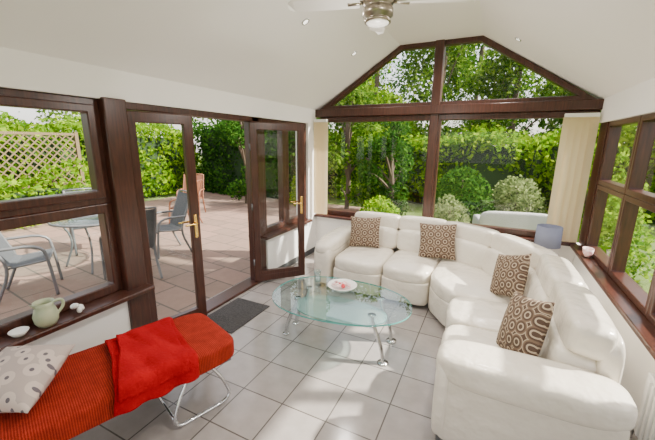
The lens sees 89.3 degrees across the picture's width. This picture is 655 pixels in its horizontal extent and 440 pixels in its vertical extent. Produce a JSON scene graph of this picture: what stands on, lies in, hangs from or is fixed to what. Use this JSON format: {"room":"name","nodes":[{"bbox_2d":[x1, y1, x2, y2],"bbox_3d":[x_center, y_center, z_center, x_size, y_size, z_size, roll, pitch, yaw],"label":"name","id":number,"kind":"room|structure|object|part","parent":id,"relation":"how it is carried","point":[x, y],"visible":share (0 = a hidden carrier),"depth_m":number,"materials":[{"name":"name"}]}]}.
{"room":"sunroom","nodes":[
{"label":"sunroom","id":0,"kind":"room"},
{"bbox_2d":[0,47,315,354],"bbox_3d":[-1.690,0.027,2.564,0.220,2.260,6.390,7,14,25],"label":"wall","id":1,"kind":"structure","parent":0,"point":[21,70],"depth_m":2.56,"materials":[{"name":"paint"}]},
{"bbox_2d":[0,87,122,335],"bbox_3d":[-1.866,-0.058,2.079,0.110,1.440,0.980,7,14,25],"label":"window","id":2,"kind":"structure","parent":1,"relation":"in","point":[30,211],"depth_m":2.26,"materials":[{"name":"brown wood"}]},
{"bbox_3d":[-1.851,-0.398,1.995,0.085,0.650,0.890,7,14,25],"label":"casement frame","id":3,"kind":"part","parent":2,"relation":"part of","materials":[{"name":"brown wood"}]},
{"bbox_3d":[-1.871,-0.400,2.005,0.090,0.740,0.980,7,14,25],"label":"frame","id":4,"kind":"part","parent":2,"relation":"part of","materials":[{"name":"brown wood"}]},
{"bbox_3d":[-1.879,0.301,2.167,0.090,0.700,0.980,7,14,25],"label":"frame","id":5,"kind":"part","parent":2,"relation":"part of","materials":[{"name":"brown wood"}]},
{"bbox_2d":[0,284,154,351],"bbox_3d":[-2.057,0.755,1.838,0.340,0.040,2.210,7,14,25],"label":"window sill","id":6,"kind":"structure","parent":1,"relation":"attached to","point":[67,318],"depth_m":2.27,"materials":[{"name":"brown wood"}]},
{"bbox_2d":[7,326,29,337],"bbox_3d":[-1.863,0.681,2.004,0.100,0.032,0.100,7,14,25],"label":"ornament","id":7,"kind":"object","parent":6,"relation":"on","point":[17,332],"visible":1,"depth_m":2.01,"materials":[{"name":"ceramic"}]},
{"bbox_2d":[28,298,64,327],"bbox_3d":[-1.778,0.586,2.116,0.163,0.168,0.132,-8,15,-32],"label":"jug","id":8,"kind":"object","parent":6,"relation":"on","point":[45,313],"visible":1,"depth_m":2.08,"materials":[{"name":"ceramic"}]},
{"bbox_3d":[-1.756,0.560,2.175,0.018,0.105,0.062,7,14,25],"label":"handle","id":9,"kind":"part","parent":8,"relation":"part of","materials":[{"name":"beige ceramic"}]},
{"bbox_2d":[70,303,84,312],"bbox_3d":[-1.716,0.598,2.277,0.079,0.074,0.078,7,14,25],"label":"shell ornament","id":10,"kind":"object","parent":6,"relation":"on","point":[80,307],"visible":1,"depth_m":2.26,"materials":[{"name":"ceramic"}]},
{"bbox_2d":[127,110,206,322],"bbox_3d":[-1.390,0.073,2.925,0.050,1.945,0.548,12,17,40],"label":"door","id":11,"kind":"structure","parent":1,"relation":"in","point":[185,121],"depth_m":2.90,"materials":[{"name":"brown wood"}]},
{"bbox_3d":[-1.399,0.913,3.119,0.048,0.050,0.388,12,17,40],"label":"bottom rail","id":12,"kind":"part","parent":11,"relation":"part of","materials":[{"name":"brown wood"}]},
{"bbox_2d":[194,214,197,237],"bbox_3d":[-1.221,0.057,3.082,0.008,0.220,0.030,12,17,39],"label":"backplate","id":13,"kind":"object","parent":11,"relation":"attached to","point":[195,215],"visible":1,"depth_m":3.08,"materials":[{"name":"gold metal"}]},
{"bbox_2d":[97,97,266,329],"bbox_3d":[-1.259,-0.051,3.391,0.230,2.050,1.870,7,14,25],"label":"trim","id":14,"kind":"structure","parent":1,"relation":"attached to","point":[113,117],"depth_m":2.61,"materials":[{"name":"brown wood"}]},
{"bbox_2d":[248,122,304,281],"bbox_3d":[-0.603,-0.192,4.114,0.659,1.945,0.050,-5,14,-21],"label":"door","id":15,"kind":"structure","parent":1,"relation":"in","point":[253,126],"depth_m":4.08,"materials":[{"name":"brown wood"}]},
{"bbox_3d":[-0.612,0.648,4.307,0.499,0.050,0.048,-5,14,-21],"label":"bottom rail","id":16,"kind":"part","parent":15,"relation":"part of","materials":[{"name":"brown wood"}]},
{"bbox_2d":[300,196,302,212],"bbox_3d":[-0.330,-0.191,4.199,0.030,0.220,0.008,-5,14,-22],"label":"backplate","id":17,"kind":"object","parent":15,"relation":"attached to","point":[301,197],"visible":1,"depth_m":4.20,"materials":[{"name":"gold metal"}]},
{"bbox_2d":[248,218,312,239],"bbox_3d":[-0.625,0.105,4.728,0.300,0.040,1.190,7,14,25],"label":"window sill","id":18,"kind":"structure","parent":1,"relation":"attached to","point":[270,235],"depth_m":4.48,"materials":[{"name":"brown wood"}]},
{"bbox_2d":[262,118,305,232],"bbox_3d":[-0.606,-0.626,4.606,0.090,1.440,1.100,7,14,25],"label":"window","id":19,"kind":"structure","parent":1,"relation":"in","point":[285,219],"depth_m":4.55,"materials":[{"name":"brown wood"}]},
{"bbox_3d":[-0.729,-0.571,4.361,0.090,1.440,0.540,7,14,25],"label":"pane frame","id":20,"kind":"part","parent":19,"relation":"part of","materials":[{"name":"brown wood"}]},
{"bbox_3d":[-0.487,-0.679,4.842,0.090,1.440,0.560,7,14,25],"label":"pane frame","id":21,"kind":"part","parent":19,"relation":"part of","materials":[{"name":"brown wood"}]},
{"bbox_2d":[277,247,314,267],"bbox_3d":[-1.601,1.103,2.753,0.012,0.080,6.377,7,14,25],"label":"baseboard","id":22,"kind":"structure","parent":1,"relation":"attached to","point":[294,260],"depth_m":4.95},
{"bbox_2d":[0,0,654,109],"bbox_3d":[-0.037,-1.216,1.464,4.020,1.089,6.810,7,14,25],"label":"ceiling","id":23,"kind":"structure","parent":0,"point":[262,49],"depth_m":2.69,"materials":[{"name":"paint"}]},
{"bbox_2d":[302,18,308,24],"bbox_3d":[-0.194,-1.753,2.935,0.064,0.043,0.072,9,15,33],"label":"recessed light","id":24,"kind":"object","parent":23,"relation":"in","point":[305,21],"visible":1,"depth_m":2.93,"materials":[{"name":"silver metal"}]},
{"bbox_2d":[288,0,474,34],"bbox_3d":[0.333,-1.534,2.136,1.143,0.522,1.143,7,14,25],"label":"ceiling fan","id":25,"kind":"object","parent":23,"relation":"hanging from","point":[377,14],"depth_m":2.16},
{"bbox_2d":[69,252,637,439],"bbox_3d":[-0.067,1.390,2.025,3.950,0.120,6.740,7,14,25],"label":"floor","id":26,"kind":"structure","parent":0,"point":[319,380],"depth_m":2.50,"materials":[{"name":"tile"}]},
{"bbox_2d":[0,313,233,439],"bbox_3d":[-1.304,1.081,2.015,0.600,0.459,1.400,13,18,43],"label":"upholstered bench","id":27,"kind":"object","parent":26,"relation":"on","point":[79,398],"visible":0.54,"depth_m":1.79,"materials":[{"name":"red fabric"}]},
{"bbox_2d":[0,344,74,412],"bbox_3d":[-1.583,0.800,1.688,0.374,0.218,0.350,0,13,-2],"label":"patterned cushion","id":28,"kind":"object","parent":27,"relation":"on","point":[26,372],"visible":1,"depth_m":1.64,"materials":[{"name":"beige fabric"}]},
{"bbox_2d":[105,317,198,416],"bbox_3d":[-1.119,0.854,2.070,0.601,0.194,0.518,13,18,43],"label":"throw blanket","id":29,"kind":"object","parent":27,"relation":"on","point":[149,361],"visible":1,"depth_m":1.93,"materials":[{"name":"red fabric"}]},
{"bbox_3d":[-0.818,1.131,2.166,0.041,0.304,0.392,13,18,43],"label":"leg","id":30,"kind":"part","parent":27,"relation":"part of","materials":[{"name":"silver metal"}]},
{"bbox_2d":[207,298,269,333],"bbox_3d":[-0.963,0.980,3.468,0.440,0.012,0.600,7,14,25],"label":"door mat","id":31,"kind":"object","parent":26,"relation":"on","point":[232,316],"visible":0.76,"depth_m":3.46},
{"bbox_2d":[272,276,411,366],"bbox_3d":[0.112,0.893,2.988,1.240,0.420,0.843,6,14,21],"label":"glass coffee table","id":32,"kind":"object","parent":26,"relation":"on","point":[382,362],"visible":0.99,"depth_m":2.97,"materials":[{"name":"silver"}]},
{"bbox_3d":[-0.329,0.879,3.044,0.176,0.405,0.040,8,15,29],"label":"leg","id":33,"kind":"part","parent":32,"relation":"part of","materials":[{"name":"silver metal"}]},
{"bbox_3d":[-0.245,0.833,3.247,0.176,0.405,0.040,4,13,14],"label":"leg","id":34,"kind":"part","parent":32,"relation":"part of","materials":[{"name":"silver metal"}]},
{"bbox_2d":[314,271,320,282],"bbox_3d":[-0.098,0.551,3.256,0.072,0.120,0.072,7,14,25],"label":"glass vase","id":35,"kind":"object","parent":32,"relation":"on","point":[317,278],"visible":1,"depth_m":3.25,"materials":[{"name":"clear glass"}]},
{"bbox_3d":[0.043,0.841,2.854,0.762,0.019,0.028,7,14,24],"label":"rail","id":36,"kind":"part","parent":32,"relation":"part of","materials":[{"name":"silver metal"}]},
{"bbox_2d":[296,295,386,324],"bbox_3d":[0.113,0.802,2.967,0.840,0.008,0.442,6,14,21],"label":"shelf","id":37,"kind":"object","parent":32,"relation":"attached to","point":[305,297],"depth_m":2.99,"materials":[{"name":"clear glass"}]},
{"bbox_2d":[327,278,356,291],"bbox_3d":[0.135,0.616,3.085,0.279,0.076,0.279,8,15,30],"label":"decorative bowl","id":38,"kind":"object","parent":32,"relation":"on","point":[340,284],"visible":1,"depth_m":3.09,"materials":[{"name":"white ceramic"}]},
{"bbox_3d":[0.145,0.786,3.100,0.762,0.019,0.028,5,14,18],"label":"rail","id":39,"kind":"part","parent":32,"relation":"part of","materials":[{"name":"silver metal"}]},
{"bbox_3d":[0.406,0.967,2.699,0.138,0.401,0.057,7,15,27],"label":"leg","id":40,"kind":"part","parent":32,"relation":"part of","materials":[{"name":"silver metal"}]},
{"bbox_3d":[0.530,0.899,2.998,0.138,0.401,0.057,4,14,16],"label":"leg","id":41,"kind":"part","parent":32,"relation":"part of","materials":[{"name":"silver metal"}]},
{"bbox_2d":[314,211,637,439],"bbox_3d":[1.116,0.612,3.283,1.900,0.857,3.586,-4,14,-19],"label":"sofa","id":42,"kind":"object","parent":26,"relation":"on","point":[484,390],"visible":0.76,"depth_m":1.89,"materials":[{"name":"white leather"}]},
{"bbox_3d":[0.115,0.469,4.432,0.220,0.500,0.920,7,14,25],"label":"arm","id":43,"kind":"part","parent":42,"relation":"part of","materials":[{"name":"white leather"}]},
{"bbox_3d":[0.475,0.469,4.159,0.600,0.190,0.760,7,14,25],"label":"seat","id":44,"kind":"part","parent":42,"relation":"part of","materials":[{"name":"white leather"}]},
{"bbox_2d":[349,216,380,247],"bbox_3d":[0.481,0.154,4.280,0.416,0.399,0.175,5,14,18],"label":"throw pillow","id":45,"kind":"object","parent":42,"relation":"on","point":[364,231],"visible":1,"depth_m":4.22,"materials":[{"name":"brown fabric"}]},
{"bbox_3d":[0.999,0.532,3.910,0.568,0.190,0.760,7,14,25],"label":"seat","id":46,"kind":"part","parent":42,"relation":"part of","materials":[{"name":"white leather"}]},
{"bbox_2d":[418,223,456,260],"bbox_3d":[1.285,0.248,3.885,0.436,0.422,0.180,5,14,18],"label":"throw pillow","id":47,"kind":"object","parent":42,"relation":"on","point":[436,241],"visible":0.98,"depth_m":3.83,"materials":[{"name":"brown fabric"}]},
{"bbox_3d":[0.692,1.016,1.992,0.090,0.520,0.270,7,14,25],"label":"arm","id":48,"kind":"part","parent":42,"relation":"part of","materials":[{"name":"white leather"}]},
{"bbox_3d":[1.552,0.648,3.430,0.910,0.190,1.048,7,14,25],"label":"seat","id":49,"kind":"part","parent":42,"relation":"part of","materials":[{"name":"white leather"}]},
{"bbox_3d":[1.097,0.921,2.224,0.652,0.190,0.540,7,14,25],"label":"seat","id":50,"kind":"part","parent":42,"relation":"part of","materials":[{"name":"white leather"}]},
{"bbox_3d":[1.327,0.813,2.703,0.672,0.190,0.543,7,14,25],"label":"seat","id":51,"kind":"part","parent":42,"relation":"part of","materials":[{"name":"white leather"}]},
{"bbox_2d":[490,253,531,296],"bbox_3d":[1.596,0.485,2.914,0.189,0.484,0.505,-1,13,-8],"label":"throw pillow","id":52,"kind":"object","parent":42,"relation":"on","point":[510,273],"visible":0.88,"depth_m":2.83,"materials":[{"name":"brown fabric"}]},
{"bbox_2d":[496,291,554,356],"bbox_3d":[1.218,0.665,2.071,0.199,0.472,0.501,2,13,6],"label":"throw pillow","id":53,"kind":"object","parent":42,"relation":"on","point":[525,323],"visible":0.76,"depth_m":1.97,"materials":[{"name":"brown fabric"}]},
{"bbox_3d":[1.047,1.081,1.817,0.860,0.500,0.240,7,14,25],"label":"arm","id":54,"kind":"part","parent":42,"relation":"part of","materials":[{"name":"white leather"}]},
{"bbox_3d":[1.054,0.855,1.774,0.900,0.190,0.300,7,14,25],"label":"arm pad","id":55,"kind":"part","parent":42,"relation":"part of","materials":[{"name":"white leather"}]},
{"bbox_3d":[2.498,0.694,3.878,0.340,0.460,0.340,7,14,25],"label":"round side table","id":56,"kind":"object","parent":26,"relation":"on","visible":0},
{"bbox_2d":[534,224,562,248],"bbox_3d":[2.502,0.269,3.780,0.260,0.410,0.260,7,14,25],"label":"table lamp","id":57,"kind":"object","parent":56,"relation":"on","point":[549,236],"visible":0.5,"depth_m":3.67,"materials":[{"name":"grey fabric"}]},
{"bbox_2d":[316,217,579,264],"bbox_3d":[1.413,0.393,4.824,3.900,0.600,0.160,7,14,25],"label":"wall","id":58,"kind":"structure","parent":0,"point":[324,226],"depth_m":5.30,"materials":[{"name":"paint"}]},
{"bbox_2d":[314,214,577,245],"bbox_3d":[1.399,0.091,4.717,3.500,0.035,0.240,7,14,25],"label":"trim","id":59,"kind":"structure","parent":58,"relation":"on","point":[531,239],"depth_m":5.11,"materials":[{"name":"brown wood"}]},
{"bbox_2d":[320,35,596,109],"bbox_3d":[1.438,-1.883,4.299,3.451,0.790,0.100,7,14,25],"label":"window","id":60,"kind":"structure","parent":58,"relation":"in","point":[579,94],"depth_m":4.09,"materials":[{"name":"brown wood"}]},
{"bbox_3d":[0.664,-1.976,4.668,1.726,0.790,0.100,7,14,25],"label":"gable frame","id":61,"kind":"part","parent":60,"relation":"part of","materials":[{"name":"brown wood"}]},
{"bbox_3d":[2.213,-1.789,3.931,1.726,0.790,0.100,7,14,25],"label":"gable frame","id":62,"kind":"part","parent":60,"relation":"part of","materials":[{"name":"brown wood"}]},
{"bbox_2d":[315,39,603,217],"bbox_3d":[1.444,-1.092,4.452,3.650,2.400,0.180,7,14,25],"label":"window frame","id":63,"kind":"structure","parent":58,"relation":"attached to","point":[435,108],"depth_m":4.27,"materials":[{"name":"brown wood"}]},
{"bbox_2d":[320,110,599,236],"bbox_3d":[1.448,-0.664,4.569,3.450,1.505,0.100,7,14,25],"label":"window","id":64,"kind":"structure","parent":58,"relation":"in","point":[545,114],"depth_m":4.34,"materials":[{"name":"brown wood"}]},
{"bbox_2d":[314,119,327,214],"bbox_3d":[-0.106,-0.798,5.109,0.236,1.440,0.050,7,14,25],"label":"vertical blind","id":65,"kind":"object","parent":64,"relation":"attached to","point":[320,125],"visible":1,"depth_m":5.10,"materials":[{"name":"beige fabric"}]},
{"bbox_3d":[-0.099,-1.480,4.952,0.210,0.040,0.050,7,14,25],"label":"rail","id":66,"kind":"part","parent":65,"relation":"part of","materials":[{"name":"white plastic"}]},
{"bbox_3d":[0.667,-0.759,4.941,1.710,1.505,0.100,7,14,25],"label":"frame","id":67,"kind":"part","parent":64,"relation":"part of","materials":[{"name":"brown wood"}]},
{"bbox_3d":[2.215,-0.572,4.203,1.740,1.505,0.100,7,14,25],"label":"frame","id":68,"kind":"part","parent":64,"relation":"part of","materials":[{"name":"brown wood"}]},
{"bbox_2d":[546,113,600,242],"bbox_3d":[2.748,-0.454,3.750,0.327,1.440,0.050,7,14,25],"label":"vertical blind","id":69,"kind":"object","parent":64,"relation":"attached to","point":[579,131],"visible":0.83,"depth_m":3.73,"materials":[{"name":"beige fabric"}]},
{"bbox_3d":[2.756,-1.136,3.593,0.310,0.040,0.050,7,14,25],"label":"rail","id":70,"kind":"part","parent":69,"relation":"part of","materials":[{"name":"white plastic"}]},
{"bbox_2d":[573,77,654,410],"bbox_3d":[1.640,0.429,0.978,0.200,2.260,6.390,7,14,25],"label":"wall","id":71,"kind":"structure","parent":0,"point":[639,99],"depth_m":2.54,"materials":[{"name":"paint"}]},
{"bbox_2d":[578,122,608,246],"bbox_3d":[2.986,-0.367,3.651,0.120,1.360,0.270,7,14,25],"label":"trim","id":72,"kind":"structure","parent":71,"relation":"attached to","point":[600,146],"depth_m":3.64,"materials":[{"name":"brown wood"}]},
{"bbox_2d":[570,244,654,359],"bbox_3d":[1.953,0.763,1.815,0.280,0.040,4.600,7,14,25],"label":"trim","id":73,"kind":"structure","parent":71,"relation":"attached to","point":[640,325],"depth_m":2.44,"materials":[{"name":"brown wood"}]},
{"bbox_2d":[582,246,594,257],"bbox_3d":[2.675,0.336,3.411,0.096,0.090,0.160,7,14,25],"label":"shell dish","id":74,"kind":"object","parent":73,"relation":"on","point":[587,251],"visible":1,"depth_m":3.39,"materials":[{"name":"ceramic"}]},
{"bbox_2d":[586,115,641,273],"bbox_3d":[2.739,-0.257,3.160,0.100,1.360,0.850,7,14,25],"label":"window","id":75,"kind":"structure","parent":71,"relation":"in","point":[605,186],"depth_m":3.39,"materials":[{"name":"brown wood"}]},
{"bbox_3d":[2.735,0.055,3.232,0.100,0.720,0.850,7,14,25],"label":"frame","id":76,"kind":"part","parent":75,"relation":"part of","materials":[{"name":"brown wood"}]},
{"bbox_3d":[2.743,-0.607,3.079,0.100,0.640,0.850,7,14,25],"label":"frame","id":77,"kind":"part","parent":75,"relation":"part of","materials":[{"name":"brown wood"}]},
{"bbox_2d":[608,113,654,316],"bbox_3d":[2.364,-0.089,2.416,0.100,1.360,0.850,7,14,25],"label":"window","id":78,"kind":"structure","parent":71,"relation":"in","point":[635,197],"depth_m":2.68,"materials":[{"name":"brown wood"}]},
{"bbox_3d":[2.361,0.223,2.487,0.100,0.720,0.850,7,14,25],"label":"frame","id":79,"kind":"part","parent":78,"relation":"part of","materials":[{"name":"brown wood"}]},
{"bbox_3d":[2.368,-0.440,2.335,0.100,0.640,0.850,7,14,25],"label":"frame","id":80,"kind":"part","parent":78,"relation":"part of","materials":[{"name":"brown wood"}]},
{"bbox_2d":[630,372,654,439],"bbox_3d":[1.517,1.263,1.272,0.080,0.500,1.668,7,14,25],"label":"radiator","id":81,"kind":"object","parent":71,"relation":"attached to","point":[644,429],"visible":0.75,"depth_m":1.85,"materials":[{"name":"metal"}]},
{"bbox_2d":[646,283,654,326],"bbox_3d":[1.990,0.078,1.671,0.100,1.360,0.850,7,14,25],"label":"window","id":82,"kind":"structure","parent":71,"relation":"in","point":[650,316],"depth_m":2.15,"materials":[{"name":"brown wood"}]},
{"label":"outside","id":83,"kind":"structure","parent":0,"visible":0},
{"bbox_2d":[0,192,363,319],"bbox_3d":[-4.415,0.633,5.219,6.750,0.070,13.000,7,14,25],"label":"patio","id":84,"kind":"structure","parent":83,"point":[224,227],"depth_m":5.21,"materials":[{"name":"beige stone"}]},
{"bbox_2d":[0,232,63,302],"bbox_3d":[-3.612,0.385,3.914,0.624,1.009,0.574,-8,16,-33],"label":"garden chair","id":85,"kind":"object","parent":84,"relation":"on","point":[9,257],"visible":1,"depth_m":3.90,"materials":[{"name":"metal"}]},
{"bbox_3d":[-3.408,0.507,3.787,0.362,0.063,0.024,-8,16,-33],"label":"seat rail","id":86,"kind":"part","parent":85,"relation":"part of","materials":[{"name":"metal"}]},
{"bbox_2d":[0,155,91,228],"bbox_3d":[-6.873,-0.501,6.755,1.634,1.518,5.187,7,14,25],"label":"hedge","id":87,"kind":"object","parent":84,"relation":"on","point":[36,190],"visible":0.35,"depth_m":7.47,"materials":[{"name":"green plant"}]},
{"bbox_2d":[47,214,98,273],"bbox_3d":[-3.381,0.304,4.910,1.092,0.720,1.092,7,14,25],"label":"garden table","id":88,"kind":"object","parent":84,"relation":"on","point":[95,222],"visible":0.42,"depth_m":4.58,"materials":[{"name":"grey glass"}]},
{"bbox_3d":[-3.758,0.339,4.786,0.147,0.701,0.028,-4,14,-18],"label":"leg","id":89,"kind":"part","parent":88,"relation":"part of","materials":[{"name":"metal"}]},
{"bbox_3d":[-3.252,0.400,4.545,0.028,0.701,0.147,-4,14,-18],"label":"leg","id":90,"kind":"part","parent":88,"relation":"part of","materials":[{"name":"metal"}]},
{"bbox_2d":[62,188,97,255],"bbox_3d":[-4.020,-0.004,5.580,0.574,1.009,0.624,-12,18,-43],"label":"garden chair","id":91,"kind":"object","parent":84,"relation":"on","point":[71,230],"visible":0.21,"depth_m":5.54,"materials":[{"name":"metal"}]},
{"bbox_3d":[-4.220,-0.528,5.678,0.481,0.035,0.031,-12,18,-43],"label":"rail","id":92,"kind":"part","parent":91,"relation":"part of","materials":[{"name":"metal"}]},
{"bbox_2d":[99,207,162,279],"bbox_3d":[-2.558,0.305,4.311,0.624,1.009,0.574,12,17,40],"label":"garden chair","id":93,"kind":"object","parent":84,"relation":"on","point":[151,214],"visible":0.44,"depth_m":4.31,"materials":[{"name":"metal"}]},
{"bbox_2d":[157,189,191,258],"bbox_3d":[-2.613,0.034,5.482,0.624,1.009,0.574,-12,18,-43],"label":"garden chair","id":94,"kind":"object","parent":84,"relation":"on","point":[179,213],"visible":0.74,"depth_m":5.50,"materials":[{"name":"metal"}]},
{"bbox_2d":[169,179,202,223],"bbox_3d":[-3.060,-0.365,7.193,0.624,1.009,0.574,0,13,-4],"label":"garden chair","id":95,"kind":"object","parent":84,"relation":"on","point":[199,183],"visible":0.25,"depth_m":7.13,"materials":[{"name":"brown wood"}]},
{"bbox_2d":[176,174,205,215],"bbox_3d":[-3.430,-0.639,8.365,0.574,1.009,0.624,0,13,-4],"label":"garden chair","id":96,"kind":"object","parent":84,"relation":"on","point":[199,176],"visible":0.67,"depth_m":8.50,"materials":[{"name":"brown wood"}]},
{"bbox_2d":[211,119,246,202],"bbox_3d":[-2.566,-2.209,9.784,1.643,3.606,1.493,7,14,25],"label":"tree","id":97,"kind":"object","parent":84,"relation":"on","point":[235,129],"visible":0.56,"depth_m":9.57,"materials":[{"name":"green plant"}]},
{"bbox_2d":[289,175,328,205],"bbox_3d":[-0.575,-1.062,9.982,1.250,1.297,1.254,7,14,25],"label":"shrub","id":98,"kind":"object","parent":84,"relation":"on","point":[293,190],"visible":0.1,"depth_m":9.84,"materials":[{"name":"green plant"}]},
{"bbox_2d":[328,84,378,208],"bbox_3d":[0.635,-1.919,9.053,1.595,3.438,2.281,3,13,11],"label":"tree","id":99,"kind":"object","parent":84,"relation":"on","point":[353,98],"visible":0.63,"depth_m":9.01,"materials":[{"name":"green plant"}]},
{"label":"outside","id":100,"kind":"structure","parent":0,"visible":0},
{"bbox_2d":[144,157,654,292],"bbox_3d":[3.284,0.433,7.008,80.000,0.180,75.000,7,14,25],"label":"lawn","id":101,"kind":"structure","parent":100,"point":[414,209],"depth_m":9.10,"materials":[{"name":"green plant"}]},
{"bbox_2d":[0,131,85,188],"bbox_3d":[-7.483,-0.882,6.993,0.080,2.020,4.280,7,14,25],"label":"trellis","id":102,"kind":"object","parent":101,"relation":"on","point":[74,135],"visible":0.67,"depth_m":7.99,"materials":[{"name":"brown wood"}]},
{"bbox_2d":[29,109,160,135],"bbox_3d":[-8.868,-4.262,12.598,4.412,6.206,3.882,-3,13,-14],"label":"tree","id":103,"kind":"object","parent":101,"relation":"on","point":[52,112],"visible":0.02,"depth_m":11.69,"materials":[{"name":"green plant"}]},
{"bbox_2d":[0,111,202,197],"bbox_3d":[-8.306,-1.388,7.687,2.563,2.796,13.542,7,14,25],"label":"hedge","id":104,"kind":"object","parent":101,"relation":"on","point":[162,166],"visible":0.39,"depth_m":10.62,"materials":[{"name":"green plant"}]},
{"bbox_2d":[192,117,210,128],"bbox_3d":[-4.635,-5.586,15.503,4.410,7.573,4.221,-6,14,-26],"label":"tree","id":105,"kind":"object","parent":101,"relation":"on","point":[195,120],"visible":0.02,"depth_m":16.13,"materials":[{"name":"green plant"}]},
{"bbox_2d":[192,117,337,199],"bbox_3d":[-2.432,-2.460,11.830,6.118,3.151,2.344,7,14,25],"label":"hedge","id":106,"kind":"object","parent":101,"relation":"on","point":[221,166],"visible":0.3,"depth_m":11.77,"materials":[{"name":"green plant"}]},
{"bbox_2d":[331,58,423,134],"bbox_3d":[2.459,-6.240,18.221,5.383,7.781,4.946,-7,15,-30],"label":"tree","id":107,"kind":"object","parent":101,"relation":"on","point":[384,68],"visible":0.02,"depth_m":17.48,"materials":[{"name":"green plant"}]},
{"bbox_2d":[359,195,399,214],"bbox_3d":[1.004,-0.051,6.554,1.017,0.900,1.056,7,14,25],"label":"shrub","id":108,"kind":"object","parent":101,"relation":"on","point":[374,203],"visible":0.27,"depth_m":6.46,"materials":[{"name":"green plant"}]},
{"bbox_2d":[343,57,423,143],"bbox_3d":[1.864,-4.274,13.559,4.295,6.028,3.915,7,14,25],"label":"tree","id":109,"kind":"object","parent":101,"relation":"on","point":[382,96],"visible":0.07,"depth_m":12.47,"materials":[{"name":"green plant"}]},
{"bbox_2d":[353,121,416,215],"bbox_3d":[1.465,-1.405,8.586,1.599,2.666,1.676,4,13,13],"label":"tree","id":110,"kind":"object","parent":101,"relation":"on","point":[393,148],"visible":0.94,"depth_m":8.40,"materials":[{"name":"green plant"}]},
{"bbox_2d":[395,43,504,145],"bbox_3d":[4.515,-4.960,13.755,4.268,7.334,4.430,-6,14,-26],"label":"tree","id":111,"kind":"object","parent":101,"relation":"on","point":[426,72],"visible":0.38,"depth_m":13.22,"materials":[{"name":"green plant"}]},
{"bbox_2d":[434,193,469,222],"bbox_3d":[2.014,0.095,5.528,0.848,1.099,0.849,7,14,25],"label":"shrub","id":112,"kind":"object","parent":101,"relation":"on","point":[449,210],"visible":0.26,"depth_m":5.36,"materials":[{"name":"green plant"}]},
{"bbox_2d":[434,165,495,223],"bbox_3d":[3.235,-0.629,8.061,1.647,1.398,1.634,7,14,25],"label":"shrub","id":113,"kind":"object","parent":101,"relation":"on","point":[462,188],"visible":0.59,"depth_m":7.76,"materials":[{"name":"green plant"}]},
{"bbox_2d":[420,43,542,139],"bbox_3d":[6.930,-5.608,15.364,5.500,7.927,4.707,4,13,15],"label":"tree","id":114,"kind":"object","parent":101,"relation":"on","point":[481,52],"visible":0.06,"depth_m":14.57,"materials":[{"name":"green plant"}]},
{"bbox_2d":[327,121,654,223],"bbox_3d":[4.968,-1.659,9.840,18.905,2.642,2.263,7,14,25],"label":"hedge","id":115,"kind":"object","parent":101,"relation":"on","point":[536,159],"visible":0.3,"depth_m":9.50,"materials":[{"name":"green plant"}]},
{"bbox_2d":[472,211,547,229],"bbox_3d":[3.249,0.172,5.926,1.150,0.755,0.775,4,13,14],"label":"sofa","id":116,"kind":"object","parent":101,"relation":"on","point":[521,220],"visible":0.35,"depth_m":5.53,"materials":[{"name":"white leather"}]},
{"bbox_3d":[2.763,0.114,6.052,0.140,0.340,0.750,4,13,14],"label":"arm","id":117,"kind":"part","parent":116,"relation":"part of","materials":[{"name":"white wicker"}]},
{"bbox_2d":[485,174,546,213],"bbox_3d":[4.588,-0.518,8.074,1.422,1.205,1.425,7,14,25],"label":"shrub","id":118,"kind":"object","parent":101,"relation":"on","point":[522,202],"visible":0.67,"depth_m":7.84,"materials":[{"name":"green plant"}]},
{"bbox_2d":[458,47,574,145],"bbox_3d":[6.518,-3.679,11.463,4.374,5.909,2.943,10,16,35],"label":"tree","id":119,"kind":"object","parent":101,"relation":"on","point":[497,79],"visible":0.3,"depth_m":11.30,"materials":[{"name":"green plant"}]},
{"bbox_2d":[532,75,636,144],"bbox_3d":[9.168,-3.659,11.097,4.087,6.092,4.262,3,13,12],"label":"tree","id":120,"kind":"object","parent":101,"relation":"on","point":[547,83],"visible":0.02,"depth_m":11.96,"materials":[{"name":"green plant"}]},
{"bbox_2d":[535,118,634,144],"bbox_3d":[11.684,-5.240,14.015,5.598,7.918,4.450,-11,17,-40],"label":"tree","id":121,"kind":"object","parent":101,"relation":"on","point":[556,118],"visible":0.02,"depth_m":14.37,"materials":[{"name":"green plant"}]},
{"bbox_2d":[551,142,648,235],"bbox_3d":[5.839,-0.659,7.106,1.516,1.975,1.795,3,13,12],"label":"tree","id":122,"kind":"object","parent":101,"relation":"on","point":[619,180],"visible":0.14,"depth_m":6.74,"materials":[{"name":"green plant"}]},
{"bbox_2d":[577,196,654,283],"bbox_3d":[4.159,0.229,4.808,1.028,1.207,1.047,7,14,25],"label":"shrub","id":123,"kind":"object","parent":101,"relation":"on","point":[606,228],"visible":0.34,"depth_m":4.59,"materials":[{"name":"green plant"}]}
]}

